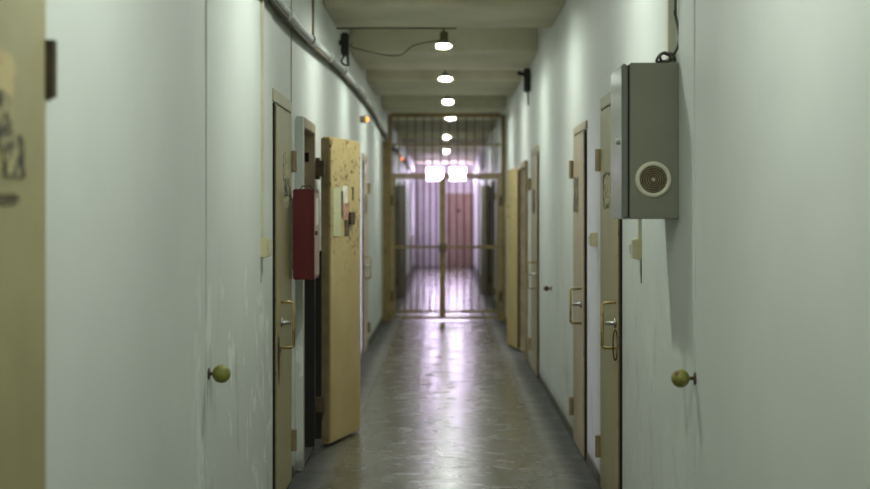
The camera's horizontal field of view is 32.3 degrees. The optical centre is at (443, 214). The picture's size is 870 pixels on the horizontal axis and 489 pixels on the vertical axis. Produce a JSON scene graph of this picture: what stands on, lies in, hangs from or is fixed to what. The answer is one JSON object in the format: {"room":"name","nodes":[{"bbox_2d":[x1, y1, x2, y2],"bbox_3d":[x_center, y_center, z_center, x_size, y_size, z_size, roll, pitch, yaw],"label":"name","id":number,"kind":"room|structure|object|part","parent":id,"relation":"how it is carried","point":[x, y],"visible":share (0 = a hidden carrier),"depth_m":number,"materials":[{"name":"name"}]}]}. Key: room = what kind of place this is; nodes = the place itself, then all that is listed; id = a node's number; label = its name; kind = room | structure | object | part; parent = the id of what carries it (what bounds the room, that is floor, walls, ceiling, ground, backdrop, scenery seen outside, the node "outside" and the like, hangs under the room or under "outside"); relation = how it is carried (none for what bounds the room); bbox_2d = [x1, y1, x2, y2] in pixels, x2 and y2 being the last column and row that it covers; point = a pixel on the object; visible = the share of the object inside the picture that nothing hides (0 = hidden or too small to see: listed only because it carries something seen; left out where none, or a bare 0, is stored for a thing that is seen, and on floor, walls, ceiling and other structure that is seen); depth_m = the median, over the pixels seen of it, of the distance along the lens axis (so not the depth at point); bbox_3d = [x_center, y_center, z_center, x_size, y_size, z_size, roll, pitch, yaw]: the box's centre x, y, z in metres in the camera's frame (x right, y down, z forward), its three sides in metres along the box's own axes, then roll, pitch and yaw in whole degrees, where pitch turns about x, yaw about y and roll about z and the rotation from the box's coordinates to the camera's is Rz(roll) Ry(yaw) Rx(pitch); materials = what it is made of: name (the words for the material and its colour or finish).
{"room":"prison interior","nodes":[
{"label":"prison interior","id":0,"kind":"room"},
{"bbox_2d":[46,0,413,488],"bbox_3d":[-1.000,-0.160,21.050,0.260,3.320,46.500,0,0,0],"label":"wall","id":1,"kind":"structure","parent":0,"point":[125,122],"depth_m":4.24,"materials":[{"name":"paint"}]},
{"bbox_2d":[0,0,56,488],"bbox_3d":[-0.825,0.407,2.768,0.090,2.185,1.035,0,0,0],"label":"door","id":2,"kind":"structure","parent":1,"relation":"in","point":[28,60],"depth_m":3.05,"materials":[{"name":"beige wood"}]},
{"bbox_3d":[-0.864,0.407,2.750,0.012,2.185,1.000,0,0,0],"label":"frame","id":3,"kind":"part","parent":2,"relation":"part of","materials":[{"name":"beige ceramic"}]},
{"bbox_2d":[207,364,230,382],"bbox_3d":[-0.825,0.582,5.500,0.085,0.068,0.068,0,0,0],"label":"door stop","id":4,"kind":"object","parent":1,"relation":"attached to","point":[221,373],"visible":1,"depth_m":5.48,"materials":[{"name":"metal"}]},
{"bbox_2d":[205,0,272,488],"bbox_3d":[-0.867,-0.005,6.515,0.006,3.010,2.090,0,0,0],"label":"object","id":5,"kind":"structure","parent":1,"relation":"attached to","point":[238,281],"depth_m":6.31,"materials":[{"name":"paint"}]},
{"bbox_2d":[260,0,272,256],"bbox_3d":[-0.843,-0.352,7.100,0.061,1.345,0.080,0,0,0],"label":"cable conduit","id":6,"kind":"object","parent":1,"relation":"attached to","point":[266,245],"visible":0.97,"depth_m":7.07,"materials":[{"name":"beige plastic"}]},
{"bbox_2d":[272,88,296,488],"bbox_3d":[-0.825,0.430,8.008,0.090,2.140,0.917,0,0,0],"label":"door","id":7,"kind":"structure","parent":1,"relation":"in","point":[284,158],"depth_m":7.93,"materials":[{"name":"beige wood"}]},
{"bbox_3d":[-0.852,0.463,7.618,0.004,2.035,0.024,0,0,0],"label":"edge plate","id":8,"kind":"part","parent":7,"relation":"part of","materials":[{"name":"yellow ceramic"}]},
{"bbox_3d":[-0.864,0.430,8.008,0.012,2.140,0.915,0,0,0],"label":"frame","id":9,"kind":"part","parent":7,"relation":"part of","materials":[{"name":"beige ceramic"}]},
{"bbox_3d":[-0.817,0.575,7.860,0.074,0.256,0.016,0,0,0],"label":"pull handle","id":10,"kind":"part","parent":7,"relation":"part of","materials":[{"name":"metal"}]},
{"bbox_2d":[291,0,291,101],"bbox_3d":[-0.868,-1.202,8.520,0.007,1.135,0.008,0,0,0],"label":"wire","id":11,"kind":"object","parent":1,"relation":"attached to","point":[291,0],"visible":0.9,"depth_m":8.52,"materials":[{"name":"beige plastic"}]},
{"bbox_2d":[296,116,302,470],"bbox_3d":[-0.849,0.460,8.815,0.043,2.080,0.029,0,0,0],"label":"trim","id":12,"kind":"structure","parent":1,"relation":"attached to","point":[299,119],"depth_m":8.80,"materials":[{"name":"paint"}]},
{"bbox_2d":[291,186,318,279],"bbox_3d":[-0.785,0.095,8.460,0.169,0.525,0.320,0,0,0],"label":"box","id":13,"kind":"object","parent":1,"relation":"attached to","point":[304,202],"visible":0.97,"depth_m":8.30,"materials":[{"name":"red metal"}]},
{"bbox_3d":[-0.725,0.107,8.460,0.013,0.502,0.320,0,0,0],"label":"lid","id":14,"kind":"part","parent":13,"relation":"part of","materials":[{"name":"white metal"}]},
{"bbox_3d":[-0.717,0.108,8.460,0.003,0.464,0.284,0,0,0],"label":"lid panel","id":15,"kind":"part","parent":13,"relation":"part of","materials":[{"name":"metal"}]},
{"bbox_2d":[312,0,314,35],"bbox_3d":[-0.863,-1.445,9.900,0.014,0.650,0.040,0,0,0],"label":"conduit","id":16,"kind":"object","parent":1,"relation":"attached to","point":[313,1],"visible":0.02,"depth_m":9.88,"materials":[{"name":"grey metal"}]},
{"bbox_2d":[303,117,359,468],"bbox_3d":[-0.918,0.458,9.614,0.435,2.084,1.614,0,0,9],"label":"door","id":17,"kind":"structure","parent":1,"relation":"in","point":[331,301],"depth_m":9.78,"materials":[{"name":"beige wood"}]},
{"bbox_3d":[-0.890,-0.370,9.602,0.050,0.060,0.009,0,0,0],"label":"strike plate","id":18,"kind":"part","parent":17,"relation":"part of","materials":[{"name":"black metal"}]},
{"bbox_3d":[-0.979,0.458,9.250,0.302,2.084,0.840,0,0,0],"label":"frame","id":19,"kind":"part","parent":17,"relation":"part of","materials":[{"name":"metal"}]},
{"bbox_3d":[-0.976,0.840,9.606,0.298,1.280,0.008,0,0,0],"label":"kick plate","id":20,"kind":"part","parent":17,"relation":"part of","materials":[{"name":"black paint"}]},
{"bbox_3d":[-0.770,0.485,9.726,0.056,1.970,0.004,0,0,14],"label":"edge plate","id":21,"kind":"part","parent":17,"relation":"part of","materials":[{"name":"beige metal"}]},
{"bbox_2d":[342,202,348,219],"bbox_3d":[-0.656,-0.028,10.037,0.002,0.115,0.145,0,0,14],"label":"print","id":22,"kind":"object","parent":17,"relation":"attached to","point":[345,205],"depth_m":10.03},
{"bbox_2d":[268,0,415,176],"bbox_3d":[-0.831,-1.143,21.200,0.077,0.249,45.400,0,0,0],"label":"cable conduit","id":23,"kind":"object","parent":1,"relation":"attached to","point":[286,13],"visible":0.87,"depth_m":10.15,"materials":[{"name":"grey metal"}]},
{"bbox_2d":[339,33,349,66],"bbox_3d":[-0.826,-1.371,12.450,0.088,0.278,0.100,0,0,0],"label":"camera","id":24,"kind":"object","parent":1,"relation":"attached to","point":[344,42],"visible":0.99,"depth_m":12.41,"materials":[{"name":"black plastic"}]},
{"bbox_2d":[292,264,414,478],"bbox_3d":[-0.864,1.465,26.250,0.012,0.070,35.500,0,0,0],"label":"baseboard","id":25,"kind":"structure","parent":1,"relation":"attached to","point":[373,334],"depth_m":18.18,"materials":[{"name":"grey"}]},
{"bbox_2d":[360,116,368,122],"bbox_3d":[-0.827,-0.995,15.600,0.092,0.070,0.060,0,0,0],"label":"lamp","id":26,"kind":"object","parent":1,"relation":"attached to","point":[363,119],"visible":1,"depth_m":15.57,"materials":[{"name":"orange plastic"}]},
{"bbox_2d":[362,153,370,354],"bbox_3d":[-0.825,0.422,16.398,0.090,2.155,0.997,0,0,0],"label":"door","id":27,"kind":"structure","parent":1,"relation":"in","point":[365,185],"depth_m":16.11,"materials":[{"name":"wood"}]},
{"bbox_3d":[-0.864,0.422,16.398,0.012,2.155,0.995,0,0,0],"label":"frame","id":28,"kind":"part","parent":27,"relation":"part of","materials":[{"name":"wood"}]},
{"bbox_3d":[-0.817,0.565,16.120,0.074,0.246,0.016,0,0,0],"label":"pull handle","id":29,"kind":"part","parent":27,"relation":"part of","materials":[{"name":"beige metal"}]},
{"bbox_2d":[395,181,405,298],"bbox_3d":[-0.826,0.450,26.880,0.102,2.100,1.760,0,0,5],"label":"door","id":30,"kind":"structure","parent":1,"relation":"in","point":[401,187],"depth_m":27.11,"materials":[{"name":"grey metal"}]},
{"bbox_3d":[-0.868,0.500,26.485,0.004,2.000,0.830,0,0,0],"label":"doorway","id":31,"kind":"part","parent":30,"relation":"part of","materials":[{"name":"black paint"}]},
{"bbox_3d":[-0.860,0.450,26.485,0.020,2.100,0.970,0,0,0],"label":"frame","id":32,"kind":"part","parent":30,"relation":"part of","materials":[{"name":"metal"}]},
{"bbox_2d":[287,266,600,488],"bbox_3d":[0.000,1.575,21.050,8.140,0.150,46.500,0,0,0],"label":"floor","id":33,"kind":"structure","parent":0,"point":[445,403],"depth_m":11.06,"materials":[{"name":"tile"}]},
{"bbox_2d":[382,113,505,320],"bbox_3d":[0.000,0.030,21.185,1.740,2.940,0.090,0,0,0],"label":"gate","id":34,"kind":"object","parent":33,"relation":"on","point":[388,182],"visible":0.99,"depth_m":21.18,"materials":[{"name":"metal"}]},
{"bbox_3d":[-0.833,0.225,21.200,0.074,2.550,0.024,0,0,0],"label":"plate","id":35,"kind":"part","parent":34,"relation":"part of","materials":[{"name":"paint"}]},
{"bbox_3d":[-0.022,0.475,21.172,0.065,1.990,0.015,0,0,0],"label":"meeting post","id":36,"kind":"part","parent":34,"relation":"part of","materials":[{"name":"metal"}]},
{"bbox_2d":[392,117,500,172],"bbox_3d":[0.033,-0.990,21.200,1.535,0.780,0.020,0,0,0],"label":"grille","id":37,"kind":"object","parent":34,"relation":"attached to","point":[398,144],"depth_m":21.19,"materials":[{"name":"metal"}]},
{"bbox_3d":[0.866,0.040,21.200,0.009,2.920,0.024,0,0,0],"label":"plate","id":38,"kind":"part","parent":34,"relation":"part of","materials":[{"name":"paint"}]},
{"bbox_2d":[323,0,564,163],"bbox_3d":[0.000,-1.715,21.030,2.260,0.410,46.460,0,0,0],"label":"ceiling","id":39,"kind":"structure","parent":0,"point":[491,41],"depth_m":14.38,"materials":[{"name":"white paint"}]},
{"bbox_2d":[336,27,455,28],"bbox_3d":[-0.383,-1.502,12.060,0.965,0.015,0.012,0,0,0],"label":"conduit","id":40,"kind":"object","parent":39,"relation":"attached to","point":[350,27],"visible":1,"depth_m":12.05,"materials":[{"name":"grey metal"}]},
{"bbox_2d":[435,39,450,48],"bbox_3d":[-0.005,-1.607,13.050,0.140,0.326,0.140,0,0,0],"label":"lamp","id":41,"kind":"object","parent":39,"relation":"hanging from","point":[439,43],"visible":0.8,"depth_m":13.02,"materials":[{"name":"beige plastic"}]},
{"bbox_2d":[440,29,447,41],"bbox_3d":[0.000,-1.625,12.790,0.070,0.290,0.080,0,0,0],"label":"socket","id":42,"kind":"object","parent":39,"relation":"attached to","point":[443,35],"visible":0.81,"depth_m":12.75,"materials":[{"name":"black plastic"}]},
{"bbox_2d":[349,39,440,55],"bbox_3d":[-0.415,-1.421,12.636,0.782,0.144,0.275,0,0,0],"label":"cable","id":43,"kind":"object","parent":42,"relation":"hanging from","point":[440,39],"visible":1,"depth_m":12.74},
{"bbox_2d":[439,70,451,80],"bbox_3d":[0.012,-1.607,16.200,0.140,0.326,0.140,0,0,0],"label":"lamp","id":44,"kind":"object","parent":39,"relation":"hanging from","point":[445,75],"visible":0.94,"depth_m":16.16,"materials":[{"name":"white glass"}]},
{"bbox_2d":[443,95,452,103],"bbox_3d":[0.050,-1.607,19.500,0.140,0.326,0.140,0,0,0],"label":"lamp","id":45,"kind":"object","parent":39,"relation":"hanging from","point":[447,98],"visible":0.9,"depth_m":19.46,"materials":[{"name":"white glass"}]},
{"bbox_2d":[414,163,473,265],"bbox_3d":[0.000,-0.160,44.130,2.260,3.320,0.260,0,0,0],"label":"wall","id":46,"kind":"structure","parent":0,"point":[419,167],"depth_m":44.00,"materials":[{"name":"paint"}]},
{"bbox_2d":[426,167,443,180],"bbox_3d":[-0.265,-1.205,44.060,0.530,0.410,0.080,0,0,0],"label":"window","id":47,"kind":"structure","parent":46,"relation":"in","point":[428,169],"depth_m":44.05,"materials":[{"name":"white glass"}]},
{"bbox_2d":[449,167,466,180],"bbox_3d":[0.400,-1.205,44.060,0.530,0.410,0.080,0,0,0],"label":"window","id":48,"kind":"structure","parent":46,"relation":"in","point":[452,169],"depth_m":44.05,"materials":[{"name":"white glass"}]},
{"bbox_2d":[445,191,473,265],"bbox_3d":[0.435,0.400,43.950,0.870,2.200,0.100,0,0,0],"label":"door","id":49,"kind":"structure","parent":46,"relation":"in","point":[452,193],"depth_m":43.95,"materials":[{"name":"red wood"}]},
{"bbox_2d":[474,0,869,488],"bbox_3d":[1.000,-0.160,21.050,0.260,3.320,46.500,0,0,0],"label":"wall","id":50,"kind":"structure","parent":0,"point":[782,87],"depth_m":4.26,"materials":[{"name":"paint"}]},
{"bbox_2d":[481,181,492,299],"bbox_3d":[0.828,0.450,27.455,0.105,2.100,1.710,0,0,-5],"label":"door","id":51,"kind":"structure","parent":50,"relation":"in","point":[489,187],"depth_m":27.61,"materials":[{"name":"grey metal"}]},
{"bbox_3d":[0.868,0.500,27.085,0.004,2.000,0.830,0,0,0],"label":"doorway","id":52,"kind":"part","parent":51,"relation":"part of","materials":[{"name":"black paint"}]},
{"bbox_3d":[0.860,0.450,27.085,0.020,2.100,0.970,0,0,0],"label":"frame","id":53,"kind":"part","parent":51,"relation":"part of","materials":[{"name":"brown ceramic"}]},
{"bbox_2d":[494,176,498,305],"bbox_3d":[0.825,0.417,24.099,0.090,2.165,1.097,0,0,0],"label":"door","id":54,"kind":"structure","parent":50,"relation":"in","point":[495,194],"depth_m":24.40,"materials":[{"name":"beige wood"}]},
{"bbox_2d":[504,160,527,359],"bbox_3d":[0.948,0.466,16.408,0.385,2.069,1.782,0,0,-6],"label":"door","id":55,"kind":"structure","parent":50,"relation":"in","point":[517,179],"depth_m":16.62,"materials":[{"name":"beige wood"}]},
{"bbox_3d":[0.837,0.485,16.621,0.046,1.970,0.004,0,0,-8],"label":"edge plate","id":56,"kind":"part","parent":55,"relation":"part of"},
{"bbox_3d":[0.985,0.466,16.030,0.290,2.069,1.000,0,0,0],"label":"frame","id":57,"kind":"part","parent":55,"relation":"part of","materials":[{"name":"brown ceramic"}]},
{"bbox_2d":[518,68,530,104],"bbox_3d":[0.815,-1.285,15.025,0.099,0.370,0.168,0,0,34],"label":"camera","id":58,"kind":"object","parent":50,"relation":"attached to","point":[526,73],"visible":1,"depth_m":15.01,"materials":[{"name":"black plastic"}]},
{"bbox_2d":[527,144,538,377],"bbox_3d":[0.821,0.427,14.219,0.099,2.145,1.097,0,0,0],"label":"door","id":59,"kind":"structure","parent":50,"relation":"in","point":[533,182],"depth_m":14.00,"materials":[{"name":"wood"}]},
{"bbox_3d":[0.812,0.560,13.950,0.083,0.256,0.016,0,0,0],"label":"pull handle","id":60,"kind":"part","parent":59,"relation":"part of","materials":[{"name":"beige metal"}]},
{"bbox_3d":[0.864,0.427,14.217,0.012,2.145,1.095,0,0,0],"label":"frame","id":61,"kind":"part","parent":59,"relation":"part of","materials":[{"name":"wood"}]},
{"bbox_2d":[473,264,600,487],"bbox_3d":[0.864,1.465,26.125,0.012,0.070,35.750,0,0,0],"label":"baseboard","id":62,"kind":"structure","parent":50,"relation":"attached to","point":[593,468],"depth_m":10.75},
{"bbox_2d":[569,120,587,459],"bbox_3d":[0.824,0.463,9.524,0.092,2.075,0.887,0,0,0],"label":"door","id":63,"kind":"structure","parent":50,"relation":"in","point":[578,166],"depth_m":9.46,"materials":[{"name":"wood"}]},
{"bbox_3d":[0.816,0.565,9.320,0.076,0.231,0.016,0,0,0],"label":"pull handle","id":64,"kind":"part","parent":63,"relation":"part of","materials":[{"name":"yellow metal"}]},
{"bbox_3d":[0.864,0.463,9.523,0.012,2.075,0.885,0,0,0],"label":"frame","id":65,"kind":"part","parent":63,"relation":"part of","materials":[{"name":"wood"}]},
{"bbox_3d":[0.852,0.487,9.148,0.004,1.985,0.024,0,0,0],"label":"edge plate","id":66,"kind":"part","parent":63,"relation":"part of","materials":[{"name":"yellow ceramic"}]},
{"bbox_2d":[588,232,597,246],"bbox_3d":[0.848,0.140,8.540,0.051,0.080,0.080,0,0,0],"label":"junction box","id":67,"kind":"object","parent":50,"relation":"attached to","point":[593,236],"visible":1,"depth_m":8.50,"materials":[{"name":"beige plastic"}]},
{"bbox_2d":[595,91,621,488],"bbox_3d":[0.824,0.430,7.758,0.092,2.140,0.977,0,0,0],"label":"door","id":68,"kind":"structure","parent":50,"relation":"in","point":[608,444],"depth_m":7.74,"materials":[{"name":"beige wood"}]},
{"bbox_3d":[0.864,0.430,7.758,0.012,2.140,0.975,0,0,0],"label":"frame","id":69,"kind":"part","parent":68,"relation":"part of","materials":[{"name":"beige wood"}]},
{"bbox_3d":[0.816,0.547,7.450,0.076,0.241,0.016,0,0,0],"label":"pull handle","id":70,"kind":"part","parent":68,"relation":"part of","materials":[{"name":"yellow metal"}]},
{"bbox_3d":[0.842,0.640,7.375,0.029,0.157,0.008,0,0,0],"label":"ring pull","id":71,"kind":"part","parent":68,"relation":"part of","materials":[{"name":"metal"}]},
{"bbox_3d":[0.852,0.463,7.338,0.004,2.035,0.024,0,0,0],"label":"edge plate","id":72,"kind":"part","parent":68,"relation":"part of","materials":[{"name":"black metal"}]},
{"bbox_2d":[629,219,641,283],"bbox_3d":[0.845,-0.100,6.600,0.057,0.800,0.080,0,0,0],"label":"junction box","id":73,"kind":"object","parent":50,"relation":"attached to","point":[635,246],"visible":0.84,"depth_m":6.57,"materials":[{"name":"beige plastic"}]},
{"bbox_2d":[611,63,678,218],"bbox_3d":[0.758,-0.274,5.705,0.224,0.577,0.369,0,0,0],"label":"electrical box","id":74,"kind":"object","parent":50,"relation":"attached to","point":[644,96],"visible":1,"depth_m":5.53,"materials":[{"name":"grey metal"}]},
{"bbox_3d":[0.666,-0.272,5.711,0.023,0.573,0.358,0,0,0],"label":"lid","id":75,"kind":"part","parent":74,"relation":"part of","materials":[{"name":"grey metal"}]},
{"bbox_2d":[635,161,670,197],"bbox_3d":[0.772,-0.131,5.526,0.134,0.134,0.009,0,0,0],"label":"speaker grille","id":76,"kind":"object","parent":74,"relation":"attached to","point":[652,178],"depth_m":5.53,"materials":[{"name":"brown"}]},
{"bbox_2d":[655,0,677,62],"bbox_3d":[0.828,-0.982,5.562,0.092,0.836,0.048,0,0,0],"label":"coiled cable","id":77,"kind":"object","parent":74,"relation":"on","point":[670,55],"visible":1,"depth_m":5.55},
{"bbox_2d":[622,0,694,488],"bbox_3d":[0.868,-0.005,6.240,0.004,3.010,2.080,0,0,0],"label":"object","id":78,"kind":"structure","parent":50,"relation":"attached to","point":[658,313],"depth_m":5.97,"materials":[{"name":"paint"}]},
{"bbox_2d":[666,0,675,62],"bbox_3d":[0.854,-1.172,5.635,0.033,1.196,0.070,0,0,0],"label":"cable cover","id":79,"kind":"object","parent":50,"relation":"attached to","point":[670,19],"visible":0.72,"depth_m":5.60,"materials":[{"name":"beige plastic"}]},
{"bbox_2d":[671,369,695,387],"bbox_3d":[0.830,0.565,5.190,0.087,0.064,0.064,0,0,0],"label":"doorknob set","id":80,"kind":"object","parent":50,"relation":"attached to","point":[680,378],"visible":1,"depth_m":5.17,"materials":[{"name":"metal"}]},
{"bbox_3d":[0.869,0.565,5.190,0.009,0.043,0.044,0,0,0],"label":"plate","id":81,"kind":"part","parent":80,"relation":"part of","materials":[{"name":"metal"}]}
]}

